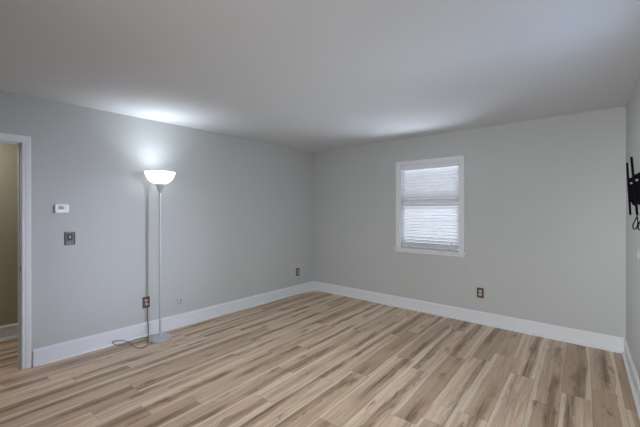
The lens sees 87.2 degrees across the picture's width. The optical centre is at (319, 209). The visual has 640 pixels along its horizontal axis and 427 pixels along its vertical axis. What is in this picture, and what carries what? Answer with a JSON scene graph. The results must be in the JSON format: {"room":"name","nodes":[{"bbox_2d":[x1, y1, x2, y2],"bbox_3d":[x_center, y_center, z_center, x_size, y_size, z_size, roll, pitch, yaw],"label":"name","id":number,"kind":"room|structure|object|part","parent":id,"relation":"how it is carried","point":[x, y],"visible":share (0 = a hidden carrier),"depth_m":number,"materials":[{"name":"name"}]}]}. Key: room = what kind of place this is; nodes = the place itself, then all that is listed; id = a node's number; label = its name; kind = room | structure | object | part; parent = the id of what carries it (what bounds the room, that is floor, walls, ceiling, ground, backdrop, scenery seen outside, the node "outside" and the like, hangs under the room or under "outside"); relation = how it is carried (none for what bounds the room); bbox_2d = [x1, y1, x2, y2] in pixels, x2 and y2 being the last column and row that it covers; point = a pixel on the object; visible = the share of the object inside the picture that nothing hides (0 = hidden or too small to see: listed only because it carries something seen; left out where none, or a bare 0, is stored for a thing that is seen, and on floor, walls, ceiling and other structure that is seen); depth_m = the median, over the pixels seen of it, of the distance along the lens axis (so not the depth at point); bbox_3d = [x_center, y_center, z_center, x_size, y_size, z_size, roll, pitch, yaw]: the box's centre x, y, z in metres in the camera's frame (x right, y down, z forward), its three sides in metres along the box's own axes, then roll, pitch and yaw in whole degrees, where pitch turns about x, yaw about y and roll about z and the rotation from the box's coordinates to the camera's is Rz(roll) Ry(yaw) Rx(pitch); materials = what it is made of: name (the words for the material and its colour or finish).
{"room":"empty living room","nodes":[
{"label":"empty living room","id":0,"kind":"room"},
{"bbox_2d":[0,143,17,325],"bbox_3d":[-2.131,0.200,4.597,1.065,2.440,7.920,0,0,40],"label":"wall","id":1,"kind":"structure","parent":0,"point":[8,152],"depth_m":3.70,"materials":[{"name":"beige paint"}]},
{"bbox_2d":[0,323,17,340],"bbox_3d":[-2.425,1.344,4.861,0.034,0.152,7.680,0,0,40],"label":"baseboard","id":2,"kind":"structure","parent":1,"relation":"attached to","point":[10,331],"depth_m":3.69,"materials":[{"name":"white paint"}]},
{"bbox_2d":[0,90,313,366],"bbox_3d":[-2.120,0.200,3.696,0.120,2.440,6.320,0,0,40],"label":"wall","id":3,"kind":"structure","parent":0,"point":[237,213],"depth_m":3.78,"materials":[{"name":"grey paint"}]},
{"bbox_2d":[0,132,30,369],"bbox_3d":[-2.947,0.381,2.724,0.159,2.078,0.906,0,0,40],"label":"door frame","id":4,"kind":"structure","parent":3,"relation":"in","point":[23,142],"depth_m":2.99,"materials":[{"name":"white paint"}]},
{"bbox_2d":[54,204,68,212],"bbox_3d":[-2.452,-0.010,3.190,0.029,0.086,0.112,0,0,40],"label":"thermostat","id":5,"kind":"object","parent":3,"relation":"attached to","point":[58,208],"visible":1,"depth_m":3.18,"materials":[{"name":"grey plastic"}]},
{"bbox_2d":[64,232,74,244],"bbox_3d":[-2.413,0.280,3.243,0.020,0.128,0.086,0,0,40],"label":"light switch","id":6,"kind":"object","parent":3,"relation":"attached to","point":[69,237],"visible":1,"depth_m":3.24,"materials":[{"name":"grey metal"}]},
{"bbox_2d":[142,296,149,307],"bbox_3d":[-1.958,1.045,3.787,0.009,0.126,0.080,0,0,40],"label":"power outlet","id":7,"kind":"object","parent":3,"relation":"attached to","point":[144,299],"visible":1,"depth_m":3.78,"materials":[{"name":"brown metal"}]},
{"bbox_2d":[33,281,313,366],"bbox_3d":[-2.100,1.344,3.600,0.034,0.152,6.198,0,0,40],"label":"baseboard","id":8,"kind":"structure","parent":3,"relation":"attached to","point":[60,351],"depth_m":3.82,"materials":[{"name":"white paint"}]},
{"bbox_2d":[177,296,183,303],"bbox_3d":[-1.696,1.104,4.087,0.018,0.088,0.088,0,0,40],"label":"cable plate","id":9,"kind":"object","parent":3,"relation":"attached to","point":[180,299],"visible":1,"depth_m":4.09,"materials":[{"name":"plastic"}]},
{"bbox_2d":[0,0,639,151],"bbox_3d":[-0.334,-1.070,3.068,5.785,0.100,7.920,0,0,40],"label":"ceiling","id":10,"kind":"structure","parent":0,"point":[308,75],"depth_m":2.30,"materials":[{"name":"paint"}]},
{"bbox_2d":[0,290,639,426],"bbox_3d":[-0.368,1.420,3.078,5.650,0.001,7.850,0,0,40],"label":"floor","id":11,"kind":"structure","parent":0,"point":[314,358],"depth_m":2.82,"materials":[{"name":"brown wood"}]},
{"bbox_2d":[112,170,174,347],"bbox_3d":[-1.857,0.509,3.601,0.384,1.835,0.558,0,0,40],"label":"floor lamp","id":12,"kind":"object","parent":11,"relation":"on","point":[160,178],"visible":1,"depth_m":3.64,"materials":[{"name":"silver metal"}]},
{"bbox_3d":[-1.933,1.248,3.541,0.311,0.358,0.367,0,0,40],"label":"power cord","id":13,"kind":"part","parent":12,"relation":"part of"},
{"bbox_3d":[-1.747,-0.344,3.672,0.308,0.129,0.308,0,0,40],"label":"lamp shade","id":14,"kind":"part","parent":12,"relation":"part of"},
{"bbox_2d":[314,106,625,337],"bbox_3d":[1.572,0.200,4.624,4.300,2.440,0.120,0,0,40],"label":"wall","id":15,"kind":"structure","parent":0,"point":[545,198],"depth_m":4.00,"materials":[{"name":"grey paint"}]},
{"bbox_2d":[393,155,466,257],"bbox_3d":[1.510,-0.038,4.645,1.014,1.312,0.168,0,0,40],"label":"window","id":16,"kind":"structure","parent":15,"relation":"in","point":[461,159],"depth_m":4.57,"materials":[{"name":"white paint"}]},
{"bbox_2d":[401,162,458,250],"bbox_3d":[1.501,-0.041,4.635,0.810,1.154,0.078,0,0,40],"label":"window blind","id":17,"kind":"object","parent":16,"relation":"attached to","point":[414,211],"visible":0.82,"depth_m":4.62,"materials":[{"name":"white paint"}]},
{"bbox_3d":[1.510,0.527,4.645,0.802,0.018,0.048,0,0,40],"label":"rail","id":18,"kind":"part","parent":17,"relation":"part of","materials":[{"name":"white paint"}]},
{"bbox_3d":[1.713,-0.062,4.412,0.002,1.039,0.002,0,0,-35],"label":"lift cord","id":19,"kind":"part","parent":17,"relation":"part of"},
{"bbox_3d":[1.724,-0.074,4.403,0.002,1.016,0.002,0,0,-5],"label":"lift cord","id":20,"kind":"part","parent":17,"relation":"part of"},
{"bbox_3d":[1.500,0.560,4.634,1.014,0.024,0.138,0,0,40],"label":"sill","id":21,"kind":"part","parent":16,"relation":"part of","materials":[{"name":"white paint"}]},
{"bbox_2d":[314,281,624,353],"bbox_3d":[1.446,1.344,4.630,4.098,0.152,0.034,0,0,40],"label":"baseboard","id":22,"kind":"structure","parent":15,"relation":"attached to","point":[611,343],"depth_m":4.09,"materials":[{"name":"white paint"}]},
{"bbox_2d":[477,287,483,297],"bbox_3d":[1.993,1.037,4.180,0.080,0.126,0.009,0,0,40],"label":"power outlet","id":23,"kind":"object","parent":15,"relation":"attached to","point":[480,291],"visible":1,"depth_m":4.18,"materials":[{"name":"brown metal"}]},
{"bbox_2d":[626,73,639,378],"bbox_3d":[1.093,0.200,0.758,0.120,2.440,6.400,0,0,38],"label":"wall","id":24,"kind":"structure","parent":0,"point":[633,104],"depth_m":2.82,"materials":[{"name":"grey paint"}]},
{"bbox_2d":[622,338,639,419],"bbox_3d":[1.093,1.344,0.883,0.034,0.152,6.199,0,0,38],"label":"baseboard","id":25,"kind":"structure","parent":24,"relation":"attached to","point":[632,374],"depth_m":2.72,"materials":[{"name":"white paint"}]},
{"bbox_2d":[626,157,639,230],"bbox_3d":[2.204,-0.111,2.339,0.078,0.499,0.660,0,0,38],"label":"mount","id":26,"kind":"object","parent":24,"relation":"attached to","point":[633,183],"depth_m":2.29,"materials":[{"name":"black metal"}]},
{"bbox_3d":[2.152,0.079,2.293,0.032,0.118,0.012,0,0,26],"label":"release cord","id":27,"kind":"part","parent":26,"relation":"part of","materials":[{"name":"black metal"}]}
]}

